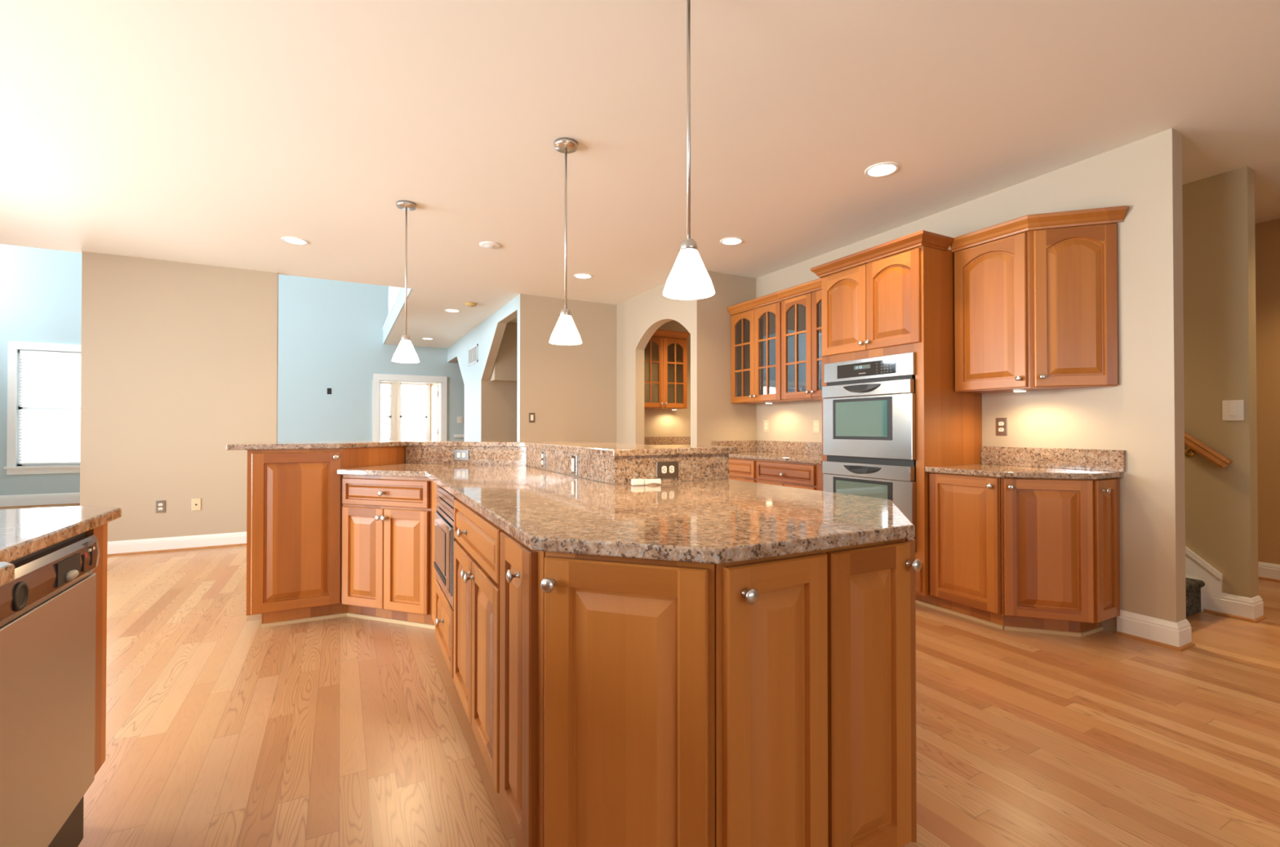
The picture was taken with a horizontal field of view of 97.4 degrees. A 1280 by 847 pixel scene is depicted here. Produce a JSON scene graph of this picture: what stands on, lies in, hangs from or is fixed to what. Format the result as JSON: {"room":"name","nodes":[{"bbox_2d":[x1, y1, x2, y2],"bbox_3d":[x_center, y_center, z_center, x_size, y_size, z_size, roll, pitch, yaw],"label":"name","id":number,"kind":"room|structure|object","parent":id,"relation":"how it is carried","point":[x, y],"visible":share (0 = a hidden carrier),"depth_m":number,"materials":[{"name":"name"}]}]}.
{"room":"kitchen","nodes":[
{"label":"kitchen","id":0,"kind":"room"},
{"bbox_2d":[80,251,278,542],"bbox_3d":[-4.372,-0.167,5.423,1.475,2.743,0.120,0,-1,-28],"label":"wall","id":1,"kind":"structure","parent":0,"point":[180,360],"depth_m":5.33,"materials":[{"name":"beige paint"}]},
{"bbox_2d":[155,500,165,513],"bbox_3d":[-4.497,0.780,5.275,0.072,0.116,0.010,0,-1,-28],"label":"wall outlet","id":2,"kind":"object","parent":1,"relation":"attached to","point":[160,504],"visible":1,"depth_m":5.27,"materials":[{"name":"silver metal"}]},
{"bbox_2d":[106,532,246,556],"bbox_3d":[-4.366,1.139,5.399,1.531,0.130,0.148,0,-1,-28],"label":"baseboard","id":3,"kind":"structure","parent":1,"relation":"attached to","point":[122,548],"depth_m":5.32,"materials":[{"name":"white paint"}]},
{"bbox_2d":[191,498,200,511],"bbox_3d":[-4.261,0.779,5.401,0.072,0.116,0.009,0,-1,-28],"label":"wall jack","id":4,"kind":"object","parent":1,"relation":"attached to","point":[196,503],"visible":1,"depth_m":5.40,"materials":[{"name":"beige plastic"}]},
{"bbox_2d":[0,244,464,495],"bbox_3d":[-4.595,-1.448,10.776,15.200,5.400,0.120,0,-1,-28],"label":"wall","id":5,"kind":"structure","parent":0,"point":[331,331],"depth_m":9.98,"materials":[{"name":"blue paint"}]},
{"bbox_2d":[0,492,79,508],"bbox_3d":[-8.078,1.143,8.815,7.030,0.182,0.028,0,-1,-28],"label":"baseboard","id":6,"kind":"structure","parent":5,"relation":"attached to","point":[57,499],"depth_m":8.36,"materials":[{"name":"white paint"}]},
{"bbox_2d":[3,341,81,475],"bbox_3d":[-8.456,-0.225,8.654,1.830,1.955,0.120,0,-1,-28],"label":"window","id":7,"kind":"structure","parent":5,"relation":"in","point":[11,468],"depth_m":8.29,"materials":[{"name":"white paint"}]},
{"bbox_2d":[18,350,80,464],"bbox_3d":[-8.453,-0.237,8.649,1.540,1.680,0.050,0,-1,-28],"label":"window blind","id":8,"kind":"object","parent":7,"relation":"attached to","point":[22,352],"visible":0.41,"depth_m":8.43,"materials":[{"name":"white paint"}]},
{"bbox_2d":[327,388,331,394],"bbox_3d":[-5.611,-0.584,10.158,0.068,0.110,0.004,0,-1,-28],"label":"wall box","id":9,"kind":"object","parent":5,"relation":"attached to","point":[329,390],"visible":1,"depth_m":10.16,"materials":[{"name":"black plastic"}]},
{"bbox_2d":[382,287,413,344],"bbox_3d":[-3.710,-1.639,8.496,0.020,0.255,4.740,0,-1,-28],"label":"trim","id":10,"kind":"structure","parent":5,"relation":"attached to","point":[399,304],"depth_m":8.21,"materials":[{"name":"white paint"}]},
{"bbox_2d":[373,373,447,440],"bbox_3d":[-4.588,0.165,11.153,1.320,2.180,0.856,0,-1,-28],"label":"door frame","id":11,"kind":"structure","parent":5,"relation":"in","point":[439,392],"depth_m":11.01,"materials":[{"name":"white paint"}]},
{"bbox_2d":[453,434,464,437],"bbox_3d":[-2.537,0.251,11.777,2.610,0.060,0.020,0,-1,-28],"label":"trim","id":12,"kind":"structure","parent":5,"relation":"attached to","point":[455,435],"depth_m":11.20,"materials":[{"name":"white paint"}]},
{"bbox_2d":[457,416,462,422],"bbox_3d":[-3.593,-0.074,11.222,0.110,0.130,0.013,0,-1,-28],"label":"light switch","id":13,"kind":"object","parent":5,"relation":"attached to","point":[460,419],"visible":1,"depth_m":11.22,"materials":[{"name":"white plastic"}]},
{"bbox_2d":[388,286,399,313],"bbox_3d":[-3.626,-2.301,8.548,0.110,0.980,4.662,0,-1,-28],"label":"window","id":14,"kind":"structure","parent":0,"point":[393,291],"depth_m":9.90,"materials":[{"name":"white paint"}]},
{"bbox_2d":[391,382,431,439],"bbox_3d":[-5.512,0.026,13.549,2.600,2.500,0.100,0,-1,-28],"label":"wall","id":15,"kind":"structure","parent":0,"point":[395,383],"depth_m":13.35,"materials":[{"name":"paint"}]},
{"bbox_2d":[380,382,394,440],"bbox_3d":[-6.217,-0.147,13.130,0.920,1.840,0.120,0,-1,-28],"label":"window","id":16,"kind":"structure","parent":15,"relation":"in","point":[392,388],"depth_m":13.30,"materials":[{"name":"white paint"}]},
{"bbox_2d":[380,382,391,439],"bbox_3d":[-6.198,-0.178,13.095,0.720,1.600,0.050,0,-1,-28],"label":"window blind","id":17,"kind":"object","parent":16,"relation":"attached to","point":[381,383],"visible":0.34,"depth_m":13.20,"materials":[{"name":"white paint"}]},
{"bbox_2d":[396,382,430,439],"bbox_3d":[-5.449,-0.144,13.539,0.780,1.840,0.120,0,-1,-28],"label":"window","id":18,"kind":"structure","parent":15,"relation":"in","point":[399,417],"depth_m":13.43,"materials":[{"name":"white paint"}]},
{"bbox_2d":[400,382,426,439],"bbox_3d":[-5.430,-0.174,13.504,0.580,1.600,0.050,0,-1,-28],"label":"window blind","id":19,"kind":"object","parent":18,"relation":"attached to","point":[402,384],"visible":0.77,"depth_m":13.50,"materials":[{"name":"white paint"}]},
{"bbox_2d":[431,383,439,439],"bbox_3d":[-4.394,0.017,12.513,0.100,2.500,2.780,0,-1,-28],"label":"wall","id":20,"kind":"structure","parent":0,"point":[432,384],"depth_m":13.69,"materials":[{"name":"paint"}]},
{"bbox_2d":[447,293,529,440],"bbox_3d":[-2.557,-0.137,8.893,0.120,2.743,5.100,0,-1,-28],"label":"wall","id":21,"kind":"structure","parent":0,"point":[488,335],"depth_m":8.21,"materials":[{"name":"blue paint"}]},
{"bbox_2d":[467,344,478,366],"bbox_3d":[-2.658,-1.085,8.950,0.012,0.270,0.700,0,-1,-28],"label":"air vent","id":22,"kind":"object","parent":21,"relation":"in","point":[473,351],"visible":1,"depth_m":8.91,"materials":[{"name":"white metal"}]},
{"bbox_2d":[488,380,516,440],"bbox_3d":[-1.150,-0.134,9.165,2.620,2.743,0.120,0,-1,-28],"label":"wall","id":23,"kind":"structure","parent":0,"point":[502,395],"depth_m":8.59,"materials":[{"name":"beige paint"}]},
{"bbox_2d":[489,321,517,382],"bbox_3d":[-1.050,-1.071,8.995,2.610,0.873,0.290,0,-1,-28],"label":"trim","id":24,"kind":"structure","parent":23,"relation":"attached to","point":[505,366],"depth_m":8.35,"materials":[{"name":"beige paint"}]},
{"bbox_2d":[431,463,723,484],"bbox_3d":[-0.653,0.668,3.384,2.473,1.035,0.588,0,-1,44],"label":"wall","id":25,"kind":"structure","parent":0,"point":[431,464],"depth_m":2.87,"materials":[{"name":"beige paint"}]},
{"bbox_2d":[226,440,739,457],"bbox_3d":[-1.038,0.136,3.468,3.360,0.032,1.456,0,-1,18],"label":"bar","id":26,"kind":"object","parent":25,"relation":"on","point":[606,449],"visible":1,"depth_m":3.23,"materials":[{"name":"stone"}]},
{"bbox_2d":[529,294,690,443],"bbox_3d":[-0.001,-0.149,7.432,3.020,2.743,0.120,0,-1,-28],"label":"wall","id":27,"kind":"structure","parent":0,"point":[573,388],"depth_m":6.98,"materials":[{"name":"beige paint"}]},
{"bbox_2d":[528,413,534,422],"bbox_3d":[-1.282,-0.070,6.675,0.072,0.116,0.013,0,-1,-28],"label":"light switch","id":28,"kind":"object","parent":27,"relation":"attached to","point":[531,415],"visible":1,"depth_m":6.67,"materials":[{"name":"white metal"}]},
{"bbox_2d":[644,329,689,409],"bbox_3d":[0.228,-0.686,7.263,0.730,0.983,0.393,0,-1,-28],"label":"upper cabinet","id":29,"kind":"object","parent":27,"relation":"attached to","point":[665,353],"visible":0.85,"depth_m":7.27,"materials":[{"name":"brown wood"}]},
{"bbox_2d":[644,359,682,364],"bbox_3d":[0.209,-0.801,7.298,0.694,0.018,0.295,0,-1,-28],"label":"shelf","id":30,"kind":"object","parent":29,"relation":"attached to","point":[677,361],"depth_m":7.30,"materials":[{"name":"brown wood"}]},
{"bbox_2d":[644,382,682,387],"bbox_3d":[0.209,-0.497,7.295,0.694,0.018,0.295,0,-1,-28],"label":"shelf","id":31,"kind":"object","parent":29,"relation":"attached to","point":[646,384],"depth_m":7.27,"materials":[{"name":"brown wood"}]},
{"bbox_2d":[644,436,690,444],"bbox_3d":[0.458,0.244,7.592,1.455,0.131,0.021,0,-1,-28],"label":"backsplash","id":32,"kind":"structure","parent":27,"relation":"attached to","point":[647,440],"depth_m":7.53,"materials":[{"name":"brown stone"}]},
{"bbox_2d":[0,0,1279,348],"bbox_3d":[-1.020,-1.701,4.060,15.200,0.300,15.300,0,-1,-28],"label":"ceiling","id":33,"kind":"structure","parent":0,"point":[206,132],"depth_m":2.87,"materials":[{"name":"paint"}]},
{"bbox_2d":[281,236,308,244],"bbox_3d":[-2.911,-1.541,4.746,0.196,0.006,0.196,0,-1,-28],"label":"recessed light","id":34,"kind":"object","parent":33,"relation":"in","point":[296,241],"visible":1,"depth_m":4.74,"materials":[{"name":"white glass"}]},
{"bbox_2d":[391,200,419,363],"bbox_3d":[-1.650,-0.994,3.968,0.181,1.114,0.181,0,-1,-28],"label":"pendant light","id":35,"kind":"object","parent":33,"relation":"hanging from","point":[405,353],"visible":1,"depth_m":3.95,"materials":[{"name":"white glass"}]},
{"bbox_2d":[444,309,459,312],"bbox_3d":[-2.523,-1.516,7.564,0.196,0.006,0.196,0,-1,-28],"label":"recessed light","id":36,"kind":"object","parent":33,"relation":"in","point":[446,310],"visible":1,"depth_m":7.54,"materials":[{"name":"white paint"}]},
{"bbox_2d":[465,302,476,306],"bbox_3d":[-2.140,-1.504,7.121,0.140,0.039,0.140,0,-1,-28],"label":"smoke detector","id":37,"kind":"object","parent":33,"relation":"attached to","point":[467,304],"visible":1,"depth_m":7.08,"materials":[{"name":"brown plastic"}]},
{"bbox_2d":[479,241,501,248],"bbox_3d":[-1.291,-1.536,4.860,0.184,0.016,0.184,0,-1,-28],"label":"recessed light","id":38,"kind":"object","parent":33,"relation":"attached to","point":[488,245],"visible":1,"depth_m":4.83,"materials":[{"name":"white paint"}]},
{"bbox_2d":[549,137,582,345],"bbox_3d":[-0.413,-1.003,3.126,0.181,1.110,0.181,0,-1,-28],"label":"pendant light","id":39,"kind":"object","parent":33,"relation":"hanging from","point":[565,332],"visible":1,"depth_m":3.10,"materials":[{"name":"white glass"}]},
{"bbox_2d":[573,273,592,279],"bbox_3d":[-0.591,-1.531,5.850,0.196,0.006,0.196,0,-1,-28],"label":"recessed light","id":40,"kind":"object","parent":33,"relation":"in","point":[580,276],"visible":1,"depth_m":5.84,"materials":[{"name":"white glass"}]},
{"bbox_2d":[662,0,715,299],"bbox_3d":[0.170,-1.010,1.963,0.181,1.117,0.181,0,-1,-28],"label":"pendant light","id":41,"kind":"object","parent":33,"relation":"hanging from","point":[689,278],"visible":1,"depth_m":1.94,"materials":[{"name":"white glass"}]},
{"bbox_2d":[720,237,743,245],"bbox_3d":[0.776,-1.541,4.760,0.196,0.006,0.196,0,-1,-28],"label":"recessed light","id":42,"kind":"object","parent":33,"relation":"in","point":[729,241],"visible":1,"depth_m":4.75,"materials":[{"name":"white glass"}]},
{"bbox_2d":[864,162,898,177],"bbox_3d":[1.481,-1.552,3.447,0.196,0.006,0.196,0,-1,-28],"label":"recessed light","id":43,"kind":"object","parent":33,"relation":"in","point":[884,169],"visible":1,"depth_m":3.44,"materials":[{"name":"white glass"}]},
{"bbox_2d":[0,504,1279,846],"bbox_3d":[-1.725,1.234,5.358,15.200,0.060,18.300,0,-1,-28],"label":"floor","id":44,"kind":"structure","parent":0,"point":[224,730],"depth_m":2.14,"materials":[{"name":"brown wood"}]},
{"bbox_2d":[0,532,99,846],"bbox_3d":[-1.624,0.719,1.185,0.602,0.855,0.602,0,-1,-28],"label":"dishwasher","id":45,"kind":"object","parent":44,"relation":"on","point":[48,611],"visible":0.98,"depth_m":1.31,"materials":[{"name":"silver metal"}]},
{"bbox_2d":[13,582,28,611],"bbox_3d":[-1.290,0.360,1.173,0.005,0.060,0.060,0,-1,-28],"label":"knob","id":46,"kind":"object","parent":45,"relation":"attached to","point":[20,589],"depth_m":1.17,"materials":[{"name":"black plastic"}]},
{"bbox_2d":[85,523,107,775],"bbox_3d":[-1.843,0.728,1.476,0.638,0.882,0.107,0,-1,-28],"label":"base cabinet","id":47,"kind":"object","parent":44,"relation":"on","point":[100,532],"visible":0.22,"depth_m":1.64,"materials":[{"name":"brown wood"}]},
{"bbox_2d":[246,445,405,628],"bbox_3d":[-1.966,0.671,3.619,0.865,1.035,0.652,0,-1,-28],"label":"base cabinet","id":48,"kind":"object","parent":44,"relation":"on","point":[294,511],"visible":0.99,"depth_m":3.28,"materials":[{"name":"brown wood"}]},
{"bbox_2d":[342,475,435,629],"bbox_3d":[-1.317,0.746,3.472,0.927,0.882,0.580,0,-1,19],"label":"base cabinet","id":49,"kind":"object","parent":44,"relation":"on","point":[387,521],"visible":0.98,"depth_m":3.26,"materials":[{"name":"brown wood"}]},
{"bbox_2d":[431,480,453,678],"bbox_3d":[-0.771,0.741,2.960,0.636,0.882,1.090,0,-1,-27],"label":"base cabinet","id":50,"kind":"object","parent":44,"relation":"on","point":[442,611],"visible":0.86,"depth_m":2.66,"materials":[{"name":"brown wood"}]},
{"bbox_2d":[433,484,457,609],"bbox_3d":[-0.712,0.542,2.711,0.470,0.480,0.581,0,-1,-27],"label":"microwave","id":51,"kind":"object","parent":50,"relation":"in","point":[444,539],"visible":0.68,"depth_m":2.53,"materials":[{"name":"silver metal"}]},
{"bbox_2d":[453,499,504,793],"bbox_3d":[-0.332,0.734,2.111,0.653,0.882,0.838,0,-1,-27],"label":"base cabinet","id":52,"kind":"object","parent":44,"relation":"on","point":[476,677],"visible":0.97,"depth_m":1.86,"materials":[{"name":"brown wood"}]},
{"bbox_2d":[499,531,545,846],"bbox_3d":[-0.058,0.729,1.579,0.660,0.882,0.375,0,-1,-27],"label":"base cabinet","id":53,"kind":"object","parent":44,"relation":"on","point":[522,568],"visible":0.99,"depth_m":1.38,"materials":[{"name":"brown wood"}]},
{"bbox_2d":[540,551,715,846],"bbox_3d":[-0.009,0.727,1.288,0.390,0.882,0.247,0,-1,18],"label":"base cabinet","id":54,"kind":"object","parent":44,"relation":"on","point":[629,702],"visible":0.99,"depth_m":1.20,"materials":[{"name":"brown wood"}]},
{"bbox_2d":[728,457,756,483],"bbox_3d":[1.129,0.764,5.479,0.588,0.882,0.686,0,-1,-28],"label":"base cabinet","id":55,"kind":"object","parent":44,"relation":"on","point":[740,469],"visible":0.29,"depth_m":5.20,"materials":[{"name":"brown wood"}]},
{"bbox_2d":[756,459,822,491],"bbox_3d":[1.468,0.758,4.808,0.620,0.882,0.810,0,-1,-28],"label":"base cabinet","id":56,"kind":"object","parent":44,"relation":"on","point":[789,474],"visible":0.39,"depth_m":4.65,"materials":[{"name":"brown wood"}]},
{"bbox_2d":[728,451,822,464],"bbox_3d":[1.309,0.303,5.118,0.613,0.032,1.504,0,-1,-28],"label":"countertop","id":57,"kind":"structure","parent":56,"relation":"on","point":[798,458],"depth_m":4.94,"materials":[{"name":"stone"}]},
{"bbox_2d":[714,537,921,846],"bbox_3d":[0.311,0.732,1.892,0.957,0.882,1.250,0,-1,-28],"label":"base cabinet","id":58,"kind":"object","parent":44,"relation":"on","point":[815,651],"visible":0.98,"depth_m":1.27,"materials":[{"name":"brown wood"}]},
{"bbox_2d":[337,463,915,564],"bbox_3d":[-0.439,0.282,2.683,1.391,0.032,3.388,0,-1,-37],"label":"countertop","id":59,"kind":"structure","parent":58,"relation":"on","point":[725,521],"depth_m":1.61,"materials":[{"name":"stone"}]},
{"bbox_2d":[405,445,728,484],"bbox_3d":[-0.661,0.210,3.237,2.367,0.121,0.567,0,-1,40],"label":"granite riser","id":60,"kind":"object","parent":59,"relation":"on","point":[621,470],"visible":0.76,"depth_m":2.69,"materials":[{"name":"brown stone"}]},
{"bbox_2d":[453,449,469,460],"bbox_3d":[-1.199,0.212,3.775,0.116,0.072,0.010,0,-1,17],"label":"wall outlet","id":61,"kind":"object","parent":60,"relation":"attached to","point":[459,455],"visible":1,"depth_m":3.77,"materials":[{"name":"silver metal"}]},
{"bbox_2d":[541,451,545,467],"bbox_3d":[-0.570,0.210,3.304,0.010,0.095,0.060,0,-1,-27],"label":"wall outlet","id":62,"kind":"object","parent":60,"relation":"attached to","point":[543,453],"visible":1,"depth_m":3.29,"materials":[{"name":"silver metal"}]},
{"bbox_2d":[571,454,577,475],"bbox_3d":[-0.335,0.209,2.842,0.013,0.100,0.075,0,-1,-27],"label":"wall outlet","id":63,"kind":"object","parent":60,"relation":"attached to","point":[574,458],"visible":1,"depth_m":2.83,"materials":[{"name":"silver metal"}]},
{"bbox_2d":[655,461,678,478],"bbox_3d":[0.124,0.206,2.529,0.116,0.072,0.013,0,-1,-28],"label":"wall outlet","id":64,"kind":"object","parent":60,"relation":"attached to","point":[666,468],"visible":1,"depth_m":2.52,"materials":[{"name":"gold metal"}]},
{"bbox_2d":[662,466,666,473],"bbox_3d":[0.108,0.206,2.516,0.025,0.034,0.003,0,-1,-28],"label":"receptacle","id":65,"kind":"object","parent":64,"relation":"attached to","point":[664,468],"depth_m":2.51,"materials":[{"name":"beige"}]},
{"bbox_2d":[669,466,674,473],"bbox_3d":[0.143,0.206,2.534,0.025,0.034,0.003,0,-1,-28],"label":"receptacle","id":66,"kind":"object","parent":64,"relation":"attached to","point":[671,468],"depth_m":2.53,"materials":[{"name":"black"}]},
{"bbox_2d":[631,478,661,485],"bbox_3d":[0.026,0.250,2.401,0.128,0.027,0.028,0,-1,-14],"label":"gadget","id":67,"kind":"object","parent":59,"relation":"on","point":[633,482],"visible":1,"depth_m":2.39,"materials":[{"name":"white"}]},
{"bbox_2d":[810,230,982,609],"bbox_3d":[1.835,-0.004,4.061,0.681,2.393,0.951,0,-1,-28],"label":"tall cabinet","id":68,"kind":"object","parent":44,"relation":"on","point":[896,296],"visible":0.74,"depth_m":3.68,"materials":[{"name":"brown wood"}]},
{"bbox_2d":[822,352,915,550],"bbox_3d":[1.799,0.190,4.043,0.634,1.287,0.751,0,-1,-28],"label":"double oven","id":69,"kind":"object","parent":68,"relation":"in","point":[869,404],"visible":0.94,"depth_m":3.84,"materials":[{"name":"silver metal"}]},
{"bbox_2d":[928,472,1004,629],"bbox_3d":[2.166,0.746,3.496,0.620,0.882,0.432,0,-1,-28],"label":"base cabinet","id":70,"kind":"object","parent":44,"relation":"on","point":[966,538],"visible":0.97,"depth_m":3.34,"materials":[{"name":"brown wood"}]},
{"bbox_2d":[924,464,1122,479],"bbox_3d":[2.250,0.287,3.350,0.613,0.032,0.780,0,-1,-28],"label":"countertop","id":71,"kind":"structure","parent":70,"relation":"on","point":[985,470],"depth_m":3.18,"materials":[{"name":"stone"}]},
{"bbox_2d":[1000,477,1119,637],"bbox_3d":[2.362,0.743,3.166,0.604,0.882,0.376,0,-1,-23],"label":"base cabinet","id":72,"kind":"object","parent":44,"relation":"on","point":[1060,544],"visible":1,"depth_m":3.10,"materials":[{"name":"brown wood"}]},
{"bbox_2d":[1185,577,1204,617],"bbox_3d":[2.755,0.523,4.200,0.815,1.340,1.921,0,-1,-28],"label":"staircase","id":73,"kind":"structure","parent":44,"relation":"on","point":[1193,586],"depth_m":3.49,"materials":[{"name":"grey carpet"}]},
{"bbox_3d":[-1.201,0.668,0.340,0.705,0.782,1.140,0,-1,-28],"label":"cabinet","id":74,"kind":"object","parent":44,"relation":"on","visible":0},
{"bbox_2d":[0,506,121,586],"bbox_3d":[-1.384,0.264,0.688,0.765,0.032,2.320,0,-1,-28],"label":"countertop","id":75,"kind":"structure","parent":74,"relation":"on","point":[24,532],"depth_m":1.42,"materials":[{"name":"stone"}]},
{"bbox_2d":[616,283,706,445],"bbox_3d":[0.186,-0.158,6.421,0.120,2.743,1.840,0,-1,-28],"label":"wall","id":76,"kind":"structure","parent":0,"point":[638,317],"depth_m":6.59,"materials":[{"name":"beige paint"}]},
{"bbox_2d":[706,271,756,445],"bbox_3d":[0.921,-0.164,5.838,0.630,2.743,0.120,0,-1,-28],"label":"wall","id":77,"kind":"structure","parent":0,"point":[726,420],"depth_m":5.74,"materials":[{"name":"beige paint"}]},
{"bbox_2d":[755,128,1186,633],"bbox_3d":[2.043,-0.175,4.527,0.120,2.743,3.490,0,-1,-28],"label":"wall","id":78,"kind":"structure","parent":0,"point":[1142,416],"depth_m":3.12,"materials":[{"name":"beige paint"}]},
{"bbox_2d":[726,292,804,404],"bbox_3d":[1.231,-0.700,5.515,0.386,0.986,0.742,0,-1,-28],"label":"upper cabinet","id":79,"kind":"object","parent":78,"relation":"attached to","point":[756,333],"visible":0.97,"depth_m":5.41,"materials":[{"name":"brown wood"}]},
{"bbox_2d":[764,420,768,431],"bbox_3d":[1.298,0.025,5.788,0.010,0.116,0.072,0,-1,-28],"label":"wall outlet","id":80,"kind":"object","parent":78,"relation":"attached to","point":[766,422],"visible":1,"depth_m":5.78,"materials":[{"name":"beige plastic"}]},
{"bbox_2d":[711,440,822,455],"bbox_3d":[1.328,0.230,5.130,0.568,0.116,1.503,0,-1,-28],"label":"backsplash","id":81,"kind":"structure","parent":78,"relation":"attached to","point":[775,446],"depth_m":5.64,"materials":[{"name":"brown stone"}]},
{"bbox_2d":[776,278,822,401],"bbox_3d":[1.584,-0.706,4.853,0.386,0.986,0.754,0,-1,-28],"label":"upper cabinet","id":82,"kind":"object","parent":78,"relation":"attached to","point":[801,315],"visible":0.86,"depth_m":4.90,"materials":[{"name":"brown wood"}]},
{"bbox_2d":[813,420,819,432],"bbox_3d":[1.622,0.027,5.179,0.010,0.116,0.072,0,-1,-28],"label":"wall outlet","id":83,"kind":"object","parent":78,"relation":"attached to","point":[815,423],"visible":1,"depth_m":5.17,"materials":[{"name":"beige plastic"}]},
{"bbox_2d":[995,417,1007,435],"bbox_3d":[2.395,0.021,3.727,0.010,0.116,0.072,0,-1,-28],"label":"wall outlet","id":84,"kind":"object","parent":78,"relation":"attached to","point":[1001,423],"visible":1,"depth_m":3.72,"materials":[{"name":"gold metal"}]},
{"bbox_2d":[998,422,1004,426],"bbox_3d":[2.393,0.002,3.726,0.003,0.025,0.034,0,-1,-28],"label":"receptacle","id":85,"kind":"object","parent":84,"relation":"attached to","point":[1000,424],"depth_m":3.72,"materials":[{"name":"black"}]},
{"bbox_2d":[998,427,1004,431],"bbox_3d":[2.393,0.041,3.726,0.003,0.025,0.034,0,-1,-28],"label":"receptacle","id":86,"kind":"object","parent":84,"relation":"attached to","point":[1000,429],"depth_m":3.72,"materials":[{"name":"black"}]},
{"bbox_2d":[950,205,1127,393],"bbox_3d":[2.368,-0.708,3.396,0.371,0.998,0.820,0,-1,-28],"label":"upper cabinet","id":87,"kind":"object","parent":78,"relation":"attached to","point":[1036,295],"visible":0.98,"depth_m":3.27,"materials":[{"name":"brown wood"}]},
{"bbox_2d":[1013,388,1026,392],"bbox_3d":[2.307,-0.200,3.416,0.072,0.016,0.072,0,-1,-28],"label":"puck light","id":88,"kind":"object","parent":87,"relation":"attached to","point":[1020,389],"visible":1,"depth_m":3.39,"materials":[{"name":"white paint"}]},
{"bbox_2d":[981,446,1125,471],"bbox_3d":[2.515,0.212,3.485,0.021,0.121,0.792,0,-1,-28],"label":"backsplash","id":89,"kind":"structure","parent":78,"relation":"attached to","point":[1113,460],"depth_m":3.42,"materials":[{"name":"brown stone"}]},
{"bbox_2d":[1115,609,1195,652],"bbox_3d":[2.811,1.115,3.073,0.176,0.138,0.278,0,-1,-28],"label":"baseboard","id":90,"kind":"structure","parent":78,"relation":"attached to","point":[1176,637],"depth_m":3.01,"materials":[{"name":"white paint"}]},
{"bbox_2d":[1182,166,1258,598],"bbox_3d":[2.897,-0.171,4.967,0.120,2.743,3.515,0,-1,-28],"label":"wall","id":91,"kind":"structure","parent":0,"point":[1219,242],"depth_m":3.49,"materials":[{"name":"paint"}]},
{"bbox_2d":[1185,546,1222,611],"bbox_3d":[3.081,0.145,4.464,0.024,2.101,2.212,0,-1,-28],"label":"trim","id":92,"kind":"structure","parent":91,"relation":"attached to","point":[1196,568],"depth_m":3.55,"materials":[{"name":"white paint"}]},
{"bbox_2d":[1184,431,1232,468],"bbox_3d":[3.196,-0.437,4.195,0.077,1.441,1.739,0,-1,-28],"label":"handrail","id":93,"kind":"object","parent":91,"relation":"attached to","point":[1193,445],"visible":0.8,"depth_m":3.51,"materials":[{"name":"brown wood"}]},
{"bbox_2d":[1222,400,1244,421],"bbox_3d":[3.631,-0.080,3.446,0.013,0.125,0.094,0,-1,-28],"label":"light switch","id":94,"kind":"object","parent":91,"relation":"attached to","point":[1233,410],"visible":1,"depth_m":3.44,"materials":[{"name":"white plastic"}]},
{"bbox_2d":[1203,592,1266,623],"bbox_3d":[3.439,1.122,3.937,0.176,0.138,1.263,0,-1,-28],"label":"baseboard","id":95,"kind":"structure","parent":91,"relation":"attached to","point":[1237,607],"depth_m":3.42,"materials":[{"name":"white paint"}]},
{"bbox_2d":[1254,218,1279,564],"bbox_3d":[4.387,-0.170,5.168,0.100,2.743,7.000,0,-1,-28],"label":"wall","id":96,"kind":"structure","parent":0,"point":[1267,233],"depth_m":4.29,"materials":[{"name":"paint"}]},
{"bbox_2d":[1257,561,1279,582],"bbox_3d":[4.330,1.137,5.127,0.028,0.130,7.000,0,-1,-28],"label":"baseboard","id":97,"kind":"structure","parent":96,"relation":"attached to","point":[1266,571],"depth_m":4.28,"materials":[{"name":"white paint"}]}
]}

